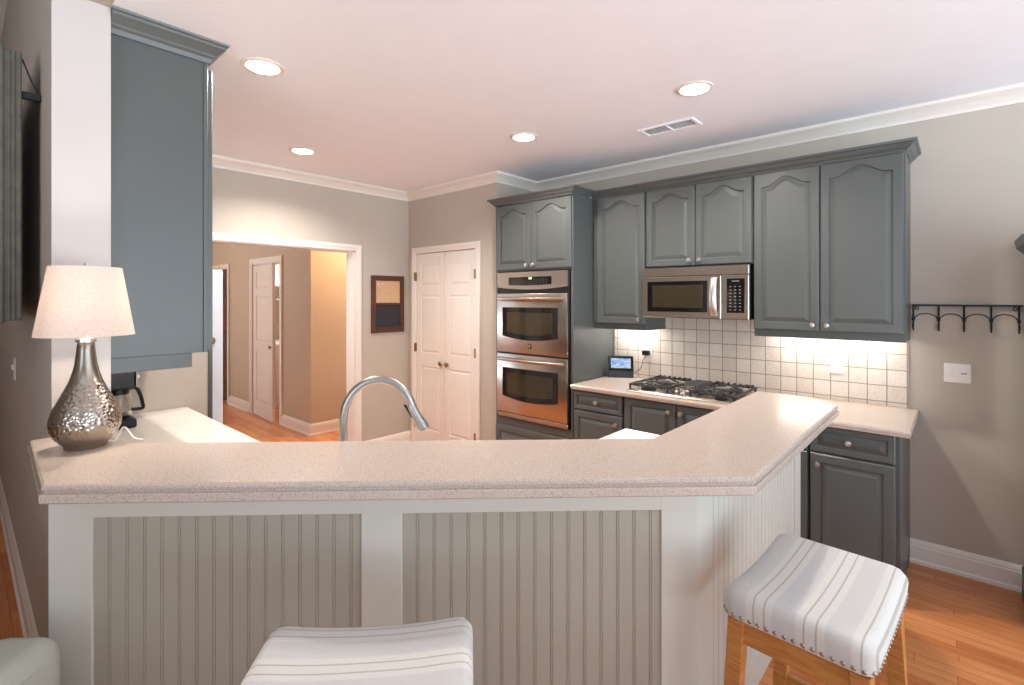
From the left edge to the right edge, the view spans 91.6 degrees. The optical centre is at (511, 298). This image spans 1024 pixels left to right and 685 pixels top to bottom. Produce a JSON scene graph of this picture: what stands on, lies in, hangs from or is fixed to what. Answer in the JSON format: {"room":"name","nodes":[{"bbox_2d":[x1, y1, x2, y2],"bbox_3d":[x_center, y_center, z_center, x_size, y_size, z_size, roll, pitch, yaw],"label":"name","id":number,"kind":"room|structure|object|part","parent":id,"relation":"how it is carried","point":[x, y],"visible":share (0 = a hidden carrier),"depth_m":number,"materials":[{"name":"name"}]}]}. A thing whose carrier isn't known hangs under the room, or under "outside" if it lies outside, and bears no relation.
{"room":"kitchen","nodes":[
{"label":"kitchen","id":0,"kind":"room"},
{"bbox_2d":[0,0,6,41],"bbox_3d":[-3.663,-2.125,1.162,13.400,0.100,3.628,0,0,42],"label":"ceiling","id":1,"kind":"structure","parent":0,"point":[3,3],"depth_m":3.63,"materials":[{"name":"paint"}]},
{"bbox_2d":[0,0,114,637],"bbox_3d":[-1.017,-0.300,1.337,9.700,3.750,0.172,0,0,42],"label":"wall","id":2,"kind":"structure","parent":0,"point":[31,390],"depth_m":2.36,"materials":[{"name":"paint"}]},
{"bbox_2d":[11,357,15,380],"bbox_3d":[-2.975,0.420,2.972,0.120,0.130,0.016,0,0,42],"label":"light switch","id":3,"kind":"object","parent":2,"relation":"attached to","point":[13,366],"visible":1,"depth_m":2.94,"materials":[{"name":"white plastic"}]},
{"bbox_3d":[-2.973,0.420,2.976,0.120,0.130,0.006,0,0,42],"label":"plate","id":4,"kind":"part","parent":3,"relation":"part of","materials":[{"name":"white plastic"}]},
{"bbox_2d":[0,476,38,637],"bbox_3d":[-3.160,1.506,3.132,3.913,0.137,0.026,0,0,42],"label":"baseboard","id":5,"kind":"structure","parent":2,"relation":"attached to","point":[27,620],"depth_m":2.69,"materials":[{"name":"white paint"}]},
{"bbox_2d":[0,43,40,323],"bbox_3d":[-2.354,-0.450,2.310,1.034,1.095,0.167,0,0,42],"label":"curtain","id":6,"kind":"object","parent":2,"relation":"attached to","point":[11,93],"visible":1,"depth_m":1.97,"materials":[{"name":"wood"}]},
{"bbox_3d":[-2.373,-0.450,2.289,1.034,1.095,0.110,0,0,42],"label":"frame","id":7,"kind":"part","parent":6,"relation":"part of","materials":[{"name":"grey fabric"}]},
{"bbox_3d":[-1.979,-0.449,1.970,0.008,1.065,0.022,0,0,42],"label":"edge moulding","id":8,"kind":"part","parent":6,"relation":"part of","materials":[{"name":"grey fabric"}]},
{"bbox_2d":[51,0,110,409],"bbox_3d":[-1.635,-0.318,1.893,0.012,1.644,0.172,0,0,42],"label":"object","id":9,"kind":"structure","parent":2,"relation":"attached to","point":[80,29],"depth_m":1.88,"materials":[{"name":"paint"}]},
{"bbox_2d":[111,5,229,373],"bbox_3d":[-1.807,-0.417,2.446,1.071,1.441,0.418,0,0,42],"label":"upper cabinet","id":10,"kind":"object","parent":2,"relation":"attached to","point":[161,79],"visible":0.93,"depth_m":2.10,"materials":[{"name":"grey paint"}]},
{"bbox_3d":[-1.880,0.272,2.427,0.988,0.063,0.291,0,0,42],"label":"light rail","id":11,"kind":"part","parent":10,"relation":"part of","materials":[{"name":"grey paint"}]},
{"bbox_3d":[-1.805,-1.097,2.445,1.066,0.083,0.418,0,0,42],"label":"crown","id":12,"kind":"part","parent":10,"relation":"part of","materials":[{"name":"grey paint"}]},
{"bbox_3d":[-1.745,-0.412,2.566,1.003,1.305,0.018,0,0,42],"label":"frame","id":13,"kind":"part","parent":10,"relation":"part of","materials":[{"name":"grey paint"}]},
{"bbox_3d":[-1.532,-0.400,2.403,0.449,1.260,0.020,0,0,42],"label":"door","id":14,"kind":"part","parent":10,"relation":"part of","materials":[{"name":"grey paint"}]},
{"bbox_2d":[129,352,207,416],"bbox_3d":[-2.162,0.217,2.920,0.080,2.715,0.650,0,0,42],"label":"wall","id":15,"kind":"structure","parent":0,"point":[164,389],"depth_m":3.01,"materials":[{"name":"paint"}]},
{"bbox_2d":[208,248,212,418],"bbox_3d":[-1.936,0.625,3.171,0.096,1.900,0.025,0,0,42],"label":"trim","id":16,"kind":"structure","parent":15,"relation":"attached to","point":[210,351],"depth_m":3.14,"materials":[{"name":"grey paint"}]},
{"bbox_2d":[213,266,222,423],"bbox_3d":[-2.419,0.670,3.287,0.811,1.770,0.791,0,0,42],"label":"door","id":17,"kind":"structure","parent":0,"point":[217,274],"depth_m":3.27,"materials":[{"name":"paint"}]},
{"bbox_2d":[212,243,320,423],"bbox_3d":[-3.778,0.217,7.111,4.070,2.715,0.120,0,0,42],"label":"wall","id":18,"kind":"structure","parent":0,"point":[301,268],"depth_m":6.02,"materials":[{"name":"beige paint"}]},
{"bbox_2d":[214,264,229,403],"bbox_3d":[-4.555,0.529,7.713,0.954,2.092,0.024,0,0,42],"label":"trim","id":19,"kind":"structure","parent":18,"relation":"attached to","point":[223,266],"depth_m":7.40,"materials":[{"name":"paint"}]},
{"bbox_2d":[222,270,226,399],"bbox_3d":[-4.488,0.562,7.787,0.800,2.010,0.035,0,0,42],"label":"door","id":20,"kind":"structure","parent":18,"relation":"in","point":[224,271],"depth_m":7.74,"materials":[{"name":"white wood"}]},
{"bbox_2d":[228,395,248,412],"bbox_3d":[-3.909,1.506,7.131,0.770,0.137,0.026,0,0,42],"label":"baseboard","id":21,"kind":"structure","parent":18,"relation":"attached to","point":[238,403],"depth_m":7.11,"materials":[{"name":"paint"}]},
{"bbox_2d":[254,263,274,422],"bbox_3d":[-3.271,0.562,6.536,0.066,2.010,0.760,0,0,-43],"label":"door","id":22,"kind":"structure","parent":18,"relation":"in","point":[264,275],"depth_m":6.48,"materials":[{"name":"paint"}]},
{"bbox_2d":[249,255,282,424],"bbox_3d":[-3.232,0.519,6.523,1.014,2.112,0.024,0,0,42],"label":"trim","id":23,"kind":"structure","parent":18,"relation":"attached to","point":[279,259],"depth_m":6.39,"materials":[{"name":"paint"}]},
{"bbox_2d":[275,264,278,338],"bbox_3d":[-3.425,0.217,8.072,0.110,2.715,1.780,0,0,42],"label":"wall","id":24,"kind":"structure","parent":0,"point":[276,266],"depth_m":7.74,"materials":[{"name":"white paint"}]},
{"bbox_2d":[275,284,278,302],"bbox_3d":[-3.365,-0.075,7.762,0.385,0.300,1.360,0,0,42],"label":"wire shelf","id":25,"kind":"object","parent":24,"relation":"attached to","point":[276,285],"visible":0.02,"depth_m":7.70,"materials":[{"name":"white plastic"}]},
{"bbox_2d":[212,167,408,440],"bbox_3d":[-2.099,0.217,4.440,0.140,2.715,2.995,0,0,42],"label":"wall","id":26,"kind":"structure","parent":0,"point":[243,203],"depth_m":5.00,"materials":[{"name":"paint"}]},
{"bbox_2d":[212,232,361,440],"bbox_3d":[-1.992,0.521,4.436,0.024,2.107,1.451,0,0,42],"label":"trim","id":27,"kind":"structure","parent":26,"relation":"attached to","point":[215,235],"depth_m":4.93,"materials":[{"name":"white paint"}]},
{"bbox_2d":[371,275,403,332],"bbox_3d":[-1.293,0.058,5.206,0.033,0.590,0.399,0,0,42],"label":"memo board","id":28,"kind":"object","parent":26,"relation":"attached to","point":[387,292],"visible":1,"depth_m":5.20,"materials":[{"name":"brown wood"}]},
{"bbox_3d":[-1.301,-0.070,5.213,0.008,0.230,0.295,0,0,42],"label":"cork panel","id":29,"kind":"part","parent":28,"relation":"part of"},
{"bbox_3d":[-1.301,0.185,5.213,0.008,0.231,0.295,0,0,42],"label":"chalk panel","id":30,"kind":"part","parent":28,"relation":"part of","materials":[{"name":"stone"}]},
{"bbox_2d":[368,431,410,440],"bbox_3d":[-1.289,1.506,5.191,0.060,0.137,0.555,0,0,42],"label":"baseboard","id":31,"kind":"structure","parent":26,"relation":"attached to","point":[403,436],"depth_m":5.29,"materials":[{"name":"white paint"}]},
{"bbox_2d":[321,251,345,421],"bbox_3d":[-1.474,0.217,6.720,0.120,2.715,2.380,0,0,42],"label":"wall","id":32,"kind":"structure","parent":0,"point":[333,264],"depth_m":5.91,"materials":[{"name":"beige paint"}]},
{"bbox_2d":[281,414,338,436],"bbox_3d":[-1.974,1.506,6.601,0.756,0.137,1.826,0,0,42],"label":"baseboard","id":33,"kind":"structure","parent":32,"relation":"attached to","point":[314,429],"depth_m":5.85,"materials":[{"name":"paint"}]},
{"bbox_2d":[409,185,487,439],"bbox_3d":[-0.635,0.217,5.058,1.210,2.715,0.120,0,0,42],"label":"wall","id":34,"kind":"structure","parent":0,"point":[461,216],"depth_m":4.85,"materials":[{"name":"paint"}]},
{"bbox_2d":[414,252,444,440],"bbox_3d":[-0.855,0.549,5.175,0.469,2.036,0.066,0,0,42],"label":"door","id":35,"kind":"structure","parent":34,"relation":"in","point":[429,276],"depth_m":5.14,"materials":[{"name":"white paint"}]},
{"bbox_2d":[411,241,479,440],"bbox_3d":[-0.687,0.518,5.007,1.038,2.114,0.024,0,0,42],"label":"trim","id":36,"kind":"structure","parent":34,"relation":"attached to","point":[476,244],"depth_m":4.96,"materials":[{"name":"white paint"}]},
{"bbox_2d":[444,249,475,439],"bbox_3d":[-0.503,0.549,4.858,0.469,2.036,0.066,0,0,42],"label":"door","id":37,"kind":"structure","parent":34,"relation":"in","point":[460,271],"depth_m":4.86,"materials":[{"name":"white paint"}]},
{"bbox_2d":[488,183,534,439],"bbox_3d":[0.044,0.217,4.819,0.120,2.715,0.675,0,0,42],"label":"wall","id":38,"kind":"structure","parent":0,"point":[495,190],"depth_m":4.57,"materials":[{"name":"paint"}]},
{"bbox_2d":[0,399,1023,684],"bbox_3d":[-2.000,1.635,3.010,13.400,0.120,8.600,0,0,42],"label":"floor","id":39,"kind":"structure","parent":0,"point":[959,630],"depth_m":2.41,"materials":[{"name":"brown wood"}]},
{"bbox_2d":[0,637,59,684],"bbox_3d":[-1.754,1.250,0.966,1.024,0.650,0.880,0,0,-2],"label":"armchair","id":40,"kind":"object","parent":39,"relation":"on","point":[31,660],"visible":1,"depth_m":1.33,"materials":[{"name":"fabric"}]},
{"bbox_2d":[275,339,278,408],"bbox_3d":[-3.423,1.103,7.484,0.620,0.945,0.650,0,0,42],"label":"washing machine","id":41,"kind":"object","parent":39,"relation":"on","point":[276,340],"visible":0.05,"depth_m":7.11,"materials":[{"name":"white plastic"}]},
{"bbox_2d":[240,617,472,684],"bbox_3d":[-0.332,1.187,1.079,0.528,0.775,0.408,0,0,-5],"label":"bar stool","id":42,"kind":"object","parent":39,"relation":"on","point":[437,652],"visible":1,"depth_m":1.12,"materials":[{"name":"fabric"}]},
{"bbox_2d":[48,453,800,684],"bbox_3d":[-0.011,1.066,1.881,3.234,1.018,0.906,0,0,-14],"label":"kitchen peninsula base","id":43,"kind":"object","parent":39,"relation":"on","point":[594,590],"depth_m":1.54,"materials":[{"name":"white paint"}]},
{"bbox_3d":[-0.868,1.048,1.529,0.807,0.795,0.006,0,0,-2],"label":"beadboard panel","id":44,"kind":"part","parent":43,"relation":"part of","materials":[{"name":"paint"}]},
{"bbox_3d":[-0.409,0.610,1.539,1.982,0.106,0.013,0,0,-2],"label":"rail","id":45,"kind":"part","parent":43,"relation":"part of","materials":[{"name":"white paint"}]},
{"bbox_2d":[28,391,838,503],"bbox_3d":[0.005,0.530,1.798,3.358,0.051,1.119,0,0,-15],"label":"countertop","id":46,"kind":"structure","parent":43,"relation":"on","point":[737,448],"depth_m":1.49,"materials":[{"name":"stone"}]},
{"bbox_2d":[31,262,143,450],"bbox_3d":[-1.447,0.191,1.705,0.268,0.628,0.286,0,0,42],"label":"table lamp","id":47,"kind":"object","parent":46,"relation":"on","point":[85,302],"visible":1,"depth_m":1.63,"materials":[{"name":"silver metal"}]},
{"bbox_3d":[-1.453,0.009,1.698,0.268,0.232,0.268,0,0,42],"label":"lamp shade","id":48,"kind":"part","parent":47,"relation":"part of","materials":[{"name":"white fabric"}]},
{"bbox_2d":[75,337,96,341],"bbox_3d":[-1.453,0.103,1.698,0.056,0.088,0.056,0,0,42],"label":"socket","id":49,"kind":"object","parent":47,"relation":"attached to","point":[91,339],"depth_m":1.68,"materials":[{"name":"silver metal"}]},
{"bbox_3d":[-1.360,0.477,1.757,0.109,0.051,0.018,0,0,-21],"label":"cord","id":50,"kind":"part","parent":47,"relation":"part of","materials":[{"name":"white plastic"}]},
{"bbox_3d":[0.064,1.048,1.558,0.806,0.795,0.006,0,0,-2],"label":"beadboard panel","id":51,"kind":"part","parent":43,"relation":"part of","materials":[{"name":"paint"}]},
{"bbox_3d":[1.032,1.010,2.078,0.006,0.870,1.150,0,0,42],"label":"beadboard panel","id":52,"kind":"part","parent":43,"relation":"part of","materials":[{"name":"white paint"}]},
{"bbox_3d":[1.029,1.505,2.067,0.013,0.140,1.330,0,0,42],"label":"rail","id":53,"kind":"part","parent":43,"relation":"part of","materials":[{"name":"white paint"}]},
{"bbox_2d":[487,184,613,439],"bbox_3d":[0.354,0.351,4.366,0.932,2.447,0.691,0,0,42],"label":"tall cabinet","id":54,"kind":"object","parent":39,"relation":"on","point":[554,233],"visible":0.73,"depth_m":4.05,"materials":[{"name":"grey paint"}]},
{"bbox_3d":[0.010,-0.525,4.289,0.402,0.556,0.020,0,0,42],"label":"door","id":55,"kind":"part","parent":54,"relation":"part of","materials":[{"name":"grey paint"}]},
{"bbox_3d":[0.162,1.282,4.152,0.810,0.355,0.020,0,0,42],"label":"drawer","id":56,"kind":"part","parent":54,"relation":"part of","materials":[{"name":"grey paint"}]},
{"bbox_2d":[497,269,570,429],"bbox_3d":[0.325,0.399,4.327,0.764,1.256,0.638,0,0,42],"label":"double oven","id":57,"kind":"object","parent":54,"relation":"in","point":[534,307],"visible":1,"depth_m":4.09,"materials":[{"name":"silver metal"}]},
{"bbox_3d":[0.161,1.004,4.144,0.756,0.038,0.030,0,0,42],"label":"vent trim","id":58,"kind":"part","parent":57,"relation":"part of","materials":[{"name":"metal"}]},
{"bbox_3d":[0.162,-0.149,4.145,0.756,0.148,0.026,0,0,42],"label":"control panel","id":59,"kind":"part","parent":57,"relation":"part of","materials":[{"name":"metal"}]},
{"bbox_3d":[0.354,-0.844,4.366,0.932,0.056,0.691,0,0,42],"label":"crown","id":60,"kind":"part","parent":54,"relation":"part of","materials":[{"name":"grey paint"}]},
{"bbox_3d":[0.313,-0.525,4.016,0.402,0.556,0.020,0,0,42],"label":"door","id":61,"kind":"part","parent":54,"relation":"part of","materials":[{"name":"grey paint"}]},
{"bbox_2d":[574,389,623,438],"bbox_3d":[0.836,1.137,3.944,0.433,0.876,0.674,0,0,42],"label":"base cabinet","id":62,"kind":"object","parent":39,"relation":"on","point":[596,415],"visible":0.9,"depth_m":3.72,"materials":[{"name":"grey paint"}]},
{"bbox_3d":[0.638,0.777,3.723,0.419,0.140,0.020,0,0,42],"label":"drawer","id":63,"kind":"part","parent":62,"relation":"part of","materials":[{"name":"grey paint"}]},
{"bbox_3d":[0.638,1.159,3.723,0.419,0.601,0.020,0,0,42],"label":"door","id":64,"kind":"part","parent":62,"relation":"part of","materials":[{"name":"grey paint"}]},
{"bbox_2d":[624,397,714,434],"bbox_3d":[1.292,1.137,3.534,0.786,0.876,0.674,0,0,42],"label":"base cabinet","id":65,"kind":"object","parent":39,"relation":"on","point":[654,417],"visible":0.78,"depth_m":3.40,"materials":[{"name":"grey paint"}]},
{"bbox_3d":[0.950,1.083,3.443,0.379,0.753,0.020,0,0,42],"label":"door","id":66,"kind":"part","parent":65,"relation":"part of","materials":[{"name":"grey paint"}]},
{"bbox_3d":[1.238,1.083,3.184,0.379,0.753,0.020,0,0,42],"label":"door","id":67,"kind":"part","parent":65,"relation":"part of","materials":[{"name":"grey paint"}]},
{"bbox_2d":[570,376,918,438],"bbox_3d":[1.438,0.679,3.405,2.056,0.037,0.670,0,0,42],"label":"countertop","id":68,"kind":"structure","parent":65,"relation":"on","point":[862,417],"depth_m":2.97,"materials":[{"name":"stone"}]},
{"bbox_2d":[608,356,632,377],"bbox_3d":[0.915,0.571,4.191,0.205,0.180,0.084,0,0,12],"label":"smart display","id":69,"kind":"object","parent":68,"relation":"on","point":[618,366],"visible":1,"depth_m":4.16,"materials":[{"name":"grey plastic"}]},
{"bbox_2d":[625,375,756,404],"bbox_3d":[1.263,0.629,3.505,0.770,0.064,0.500,0,0,42],"label":"gas cooktop","id":70,"kind":"object","parent":68,"relation":"in","point":[699,390],"visible":0.99,"depth_m":3.43,"materials":[{"name":"metal"}]},
{"bbox_3d":[0.980,0.635,3.571,0.108,0.027,0.108,0,0,42],"label":"burner","id":71,"kind":"part","parent":70,"relation":"part of","materials":[{"name":"metal"}]},
{"bbox_3d":[1.125,0.628,3.396,0.048,0.041,0.048,0,0,42],"label":"knob","id":72,"kind":"part","parent":70,"relation":"part of","materials":[{"name":"metal"}]},
{"bbox_3d":[1.141,0.628,3.325,0.048,0.041,0.048,0,0,42],"label":"knob","id":73,"kind":"part","parent":70,"relation":"part of","materials":[{"name":"metal"}]},
{"bbox_3d":[1.359,0.635,3.230,0.086,0.027,0.086,0,0,42],"label":"burner","id":74,"kind":"part","parent":70,"relation":"part of","materials":[{"name":"metal"}]},
{"bbox_2d":[801,444,809,539],"bbox_3d":[1.726,1.137,3.143,0.374,0.876,0.674,0,0,42],"label":"base cabinet","id":75,"kind":"object","parent":39,"relation":"on","point":[805,454],"visible":0.03,"depth_m":2.81,"materials":[{"name":"grey paint"}]},
{"bbox_2d":[723,534,908,684],"bbox_3d":[0.881,1.187,1.435,0.528,0.775,0.408,0,0,-45],"label":"bar stool","id":76,"kind":"object","parent":39,"relation":"on","point":[831,615],"visible":1,"depth_m":1.35,"materials":[{"name":"fabric"}]},
{"bbox_3d":[0.607,1.232,1.394,0.080,0.687,0.083,0,0,-45],"label":"leg","id":77,"kind":"part","parent":76,"relation":"part of","materials":[{"name":"brown wood"}]},
{"bbox_3d":[0.926,1.232,1.708,0.080,0.687,0.083,0,0,-45],"label":"leg","id":78,"kind":"part","parent":76,"relation":"part of","materials":[{"name":"brown wood"}]},
{"bbox_3d":[0.835,1.232,1.162,0.080,0.687,0.083,0,0,-45],"label":"leg","id":79,"kind":"part","parent":76,"relation":"part of","materials":[{"name":"brown wood"}]},
{"bbox_3d":[1.154,1.232,1.476,0.080,0.687,0.083,0,0,-45],"label":"leg","id":80,"kind":"part","parent":76,"relation":"part of","materials":[{"name":"brown wood"}]},
{"bbox_2d":[810,427,909,575],"bbox_3d":[2.018,1.137,2.881,0.403,0.876,0.674,0,0,42],"label":"base cabinet","id":81,"kind":"object","parent":39,"relation":"on","point":[860,481],"visible":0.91,"depth_m":2.65,"materials":[{"name":"grey paint"}]},
{"bbox_3d":[1.683,0.915,2.749,0.034,0.034,0.031,0,0,42],"label":"knob","id":82,"kind":"part","parent":81,"relation":"part of","materials":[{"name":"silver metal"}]},
{"bbox_3d":[1.791,0.772,2.652,0.034,0.034,0.031,0,0,42],"label":"knob","id":83,"kind":"part","parent":81,"relation":"part of","materials":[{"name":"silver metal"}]},
{"bbox_3d":[1.815,0.775,2.665,0.377,0.144,0.020,0,0,42],"label":"drawer","id":84,"kind":"part","parent":81,"relation":"part of","materials":[{"name":"grey paint"}]},
{"bbox_3d":[1.815,1.159,2.665,0.377,0.601,0.020,0,0,42],"label":"door","id":85,"kind":"part","parent":81,"relation":"part of","materials":[{"name":"grey paint"}]},
{"bbox_2d":[1014,234,1023,600],"bbox_3d":[2.962,0.635,2.152,1.091,1.880,0.438,0,0,42],"label":"hutch","id":86,"kind":"object","parent":39,"relation":"on","point":[1019,243],"visible":1,"depth_m":2.58,"materials":[{"name":"metal"}]},
{"bbox_3d":[2.962,-0.255,2.152,1.091,0.100,0.438,0,0,42],"label":"cornice","id":87,"kind":"part","parent":86,"relation":"part of","materials":[{"name":"grey wood"}]},
{"bbox_2d":[111,0,1023,191],"bbox_3d":[-0.729,-1.190,4.422,13.400,0.100,4.800,0,0,42],"label":"ceiling","id":88,"kind":"structure","parent":0,"point":[403,95],"depth_m":2.51,"materials":[{"name":"paint"}]},
{"bbox_2d":[240,57,284,75],"bbox_3d":[-1.223,-1.134,2.446,0.196,0.010,0.196,0,0,42],"label":"recessed light","id":89,"kind":"object","parent":88,"relation":"in","point":[257,65],"visible":1,"depth_m":2.43,"materials":[{"name":"white paint"}]},
{"bbox_2d":[289,147,315,154],"bbox_3d":[-1.612,-1.134,3.838,0.196,0.010,0.196,0,0,42],"label":"recessed light","id":90,"kind":"object","parent":88,"relation":"in","point":[297,150],"visible":1,"depth_m":3.82,"materials":[{"name":"white paint"}]},
{"bbox_2d":[510,132,537,141],"bbox_3d":[0.084,-1.134,3.510,0.196,0.010,0.196,0,0,42],"label":"recessed light","id":91,"kind":"object","parent":88,"relation":"in","point":[522,136],"visible":1,"depth_m":3.49,"materials":[{"name":"white paint"}]},
{"bbox_2d":[637,117,701,136],"bbox_3d":[1.043,-1.135,3.305,0.380,0.010,0.170,0,0,42],"label":"ceiling vent","id":92,"kind":"object","parent":88,"relation":"in","point":[685,123],"visible":1,"depth_m":3.29,"materials":[{"name":"metal"}]},
{"bbox_2d":[676,81,713,96],"bbox_3d":[0.990,-1.134,2.701,0.196,0.010,0.196,0,0,42],"label":"recessed light","id":93,"kind":"object","parent":88,"relation":"in","point":[694,88],"visible":1,"depth_m":2.68,"materials":[{"name":"white paint"}]},
{"bbox_2d":[537,102,1023,565],"bbox_3d":[2.628,0.217,2.869,6.330,2.715,0.120,0,0,42],"label":"wall","id":94,"kind":"structure","parent":0,"point":[967,178],"depth_m":2.83,"materials":[{"name":"paint"}]},
{"bbox_2d":[212,82,1023,201],"bbox_3d":[1.291,-1.097,3.249,8.283,0.084,2.654,0,0,18],"label":"trim","id":95,"kind":"structure","parent":94,"relation":"attached to","point":[1010,94],"depth_m":3.84,"materials":[{"name":"white paint"}]},
{"bbox_2d":[594,192,665,330],"bbox_3d":[0.940,-0.283,4.038,0.468,1.056,0.394,0,0,42],"label":"upper cabinet","id":96,"kind":"object","parent":94,"relation":"attached to","point":[619,221],"visible":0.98,"depth_m":3.91,"materials":[{"name":"grey paint"}]},
{"bbox_3d":[0.851,-0.304,3.909,0.416,0.998,0.020,0,0,42],"label":"door","id":97,"kind":"part","parent":96,"relation":"part of","materials":[{"name":"grey paint"}]},
{"bbox_2d":[594,323,665,330],"bbox_3d":[0.961,0.222,4.061,0.468,0.046,0.330,0,0,42],"label":"light","id":98,"kind":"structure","parent":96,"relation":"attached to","point":[647,326],"depth_m":3.92,"materials":[{"name":"grey paint"}]},
{"bbox_2d":[646,175,753,267],"bbox_3d":[1.398,-0.521,3.626,0.756,0.580,0.394,0,0,42],"label":"upper cabinet","id":99,"kind":"object","parent":94,"relation":"attached to","point":[711,223],"visible":0.98,"depth_m":3.48,"materials":[{"name":"grey paint"}]},
{"bbox_3d":[1.154,-0.519,3.636,0.368,0.568,0.020,0,0,42],"label":"door","id":100,"kind":"part","parent":99,"relation":"part of","materials":[{"name":"grey paint"}]},
{"bbox_2d":[642,264,753,319],"bbox_3d":[1.370,-0.041,3.599,0.750,0.362,0.470,0,0,42],"label":"microwave","id":101,"kind":"object","parent":99,"relation":"attached to","point":[721,291],"visible":0.98,"depth_m":3.42,"materials":[{"name":"silver metal"}]},
{"bbox_3d":[1.192,-0.009,3.532,0.575,0.294,0.024,0,0,42],"label":"door","id":102,"kind":"part","parent":101,"relation":"part of","materials":[{"name":"metal"}]},
{"bbox_3d":[1.348,-0.013,3.339,0.048,0.262,0.054,0,0,42],"label":"handle","id":103,"kind":"part","parent":101,"relation":"part of","materials":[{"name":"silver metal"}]},
{"bbox_3d":[1.472,-0.009,3.282,0.173,0.294,0.022,0,0,42],"label":"control panel","id":104,"kind":"part","parent":101,"relation":"part of","materials":[{"name":"metal"}]},
{"bbox_3d":[1.433,-0.519,3.385,0.370,0.568,0.020,0,0,42],"label":"door","id":105,"kind":"part","parent":99,"relation":"part of","materials":[{"name":"grey paint"}]},
{"bbox_2d":[615,318,907,407],"bbox_3d":[1.641,0.398,3.669,2.004,0.526,0.010,0,0,42],"label":"backsplash","id":106,"kind":"structure","parent":94,"relation":"attached to","point":[721,350],"depth_m":3.51,"materials":[{"name":"tile"}]},
{"bbox_2d":[635,350,649,372],"bbox_3d":[1.080,0.526,4.129,0.127,0.193,0.035,0,0,42],"label":"charger","id":107,"kind":"object","parent":106,"relation":"attached to","point":[644,352],"visible":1,"depth_m":4.10,"materials":[{"name":"black plastic"}]},
{"bbox_2d":[643,343,652,362],"bbox_3d":[1.123,0.450,4.122,0.085,0.155,0.009,0,0,42],"label":"wall outlet","id":108,"kind":"object","parent":106,"relation":"attached to","point":[649,358],"visible":0.92,"depth_m":4.12,"materials":[{"name":"white plastic"}]},
{"bbox_2d":[830,355,843,373],"bbox_3d":[2.109,0.428,3.234,0.075,0.118,0.009,0,0,42],"label":"wall outlet","id":109,"kind":"object","parent":106,"relation":"attached to","point":[836,361],"visible":1,"depth_m":3.23,"materials":[{"name":"white plastic"}]},
{"bbox_2d":[754,151,909,342],"bbox_3d":[1.973,-0.283,3.109,0.782,1.056,0.394,0,0,42],"label":"upper cabinet","id":110,"kind":"object","parent":94,"relation":"attached to","point":[832,240],"visible":1,"depth_m":2.94,"materials":[{"name":"grey paint"}]},
{"bbox_2d":[591,136,921,198],"bbox_3d":[1.532,-0.840,3.505,2.070,0.056,0.395,0,0,42],"label":"crown molding","id":111,"kind":"structure","parent":110,"relation":"attached to","point":[911,145],"depth_m":3.14,"materials":[{"name":"grey paint"}]},
{"bbox_3d":[1.718,-0.304,3.128,0.366,0.998,0.020,0,0,42],"label":"door","id":112,"kind":"part","parent":110,"relation":"part of","materials":[{"name":"grey paint"}]},
{"bbox_2d":[755,329,909,342],"bbox_3d":[1.993,0.222,3.132,0.782,0.046,0.330,0,0,42],"label":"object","id":113,"kind":"object","parent":110,"relation":"attached to","point":[857,336],"depth_m":2.96,"materials":[{"name":"grey paint"}]},
{"bbox_3d":[2.006,-0.304,2.870,0.392,0.998,0.020,0,0,42],"label":"door","id":114,"kind":"part","parent":110,"relation":"part of","materials":[{"name":"grey paint"}]},
{"bbox_2d":[944,363,970,383],"bbox_3d":[2.549,0.428,2.850,0.118,0.110,0.012,0,0,42],"label":"light switch","id":115,"kind":"object","parent":94,"relation":"attached to","point":[953,372],"visible":1,"depth_m":2.85,"materials":[{"name":"white plastic"}]},
{"bbox_2d":[910,538,1021,592],"bbox_3d":[3.585,1.506,1.909,3.224,0.137,0.026,0,0,42],"label":"baseboard","id":116,"kind":"structure","parent":94,"relation":"attached to","point":[992,571],"depth_m":2.81,"materials":[{"name":"white paint"}]},
{"bbox_2d":[912,304,1023,333],"bbox_3d":[2.556,0.113,2.814,0.468,0.155,0.055,0,0,42],"label":"hook rack","id":117,"kind":"object","parent":94,"relation":"attached to","point":[913,305],"visible":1,"depth_m":2.80,"materials":[{"name":"metal"}]},
{"bbox_3d":[-0.435,1.137,1.965,1.555,0.875,1.520,0,0,42],"label":"base cabinet","id":118,"kind":"object","parent":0,"visible":0},
{"bbox_2d":[116,407,659,442],"bbox_3d":[-0.754,0.680,2.212,3.290,0.038,1.164,0,0,11],"label":"countertop","id":119,"kind":"structure","parent":118,"relation":"on","point":[184,424],"depth_m":2.48,"materials":[{"name":"white stone"}]},
{"bbox_2d":[111,372,144,429],"bbox_3d":[-2.045,0.513,2.572,0.200,0.295,0.249,0,0,42],"label":"coffee maker","id":120,"kind":"object","parent":119,"relation":"on","point":[121,383],"visible":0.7,"depth_m":2.54,"materials":[{"name":"black plastic"}]},
{"bbox_3d":[-2.040,0.479,2.577,0.096,0.032,0.096,0,0,42],"label":"carafe lid","id":121,"kind":"part","parent":120,"relation":"part of","materials":[{"name":"black plastic"}]},
{"bbox_3d":[-1.987,0.527,2.636,0.018,0.134,0.077,0,0,42],"label":"carafe handle","id":122,"kind":"part","parent":120,"relation":"part of","materials":[{"name":"black plastic"}]},
{"bbox_2d":[339,376,428,440],"bbox_3d":[-0.498,0.478,1.911,0.337,0.365,0.147,0,0,10],"label":"kitchen faucet","id":123,"kind":"object","parent":119,"relation":"on","point":[412,409],"visible":0.78,"depth_m":1.90,"materials":[{"name":"silver metal"}]}
]}

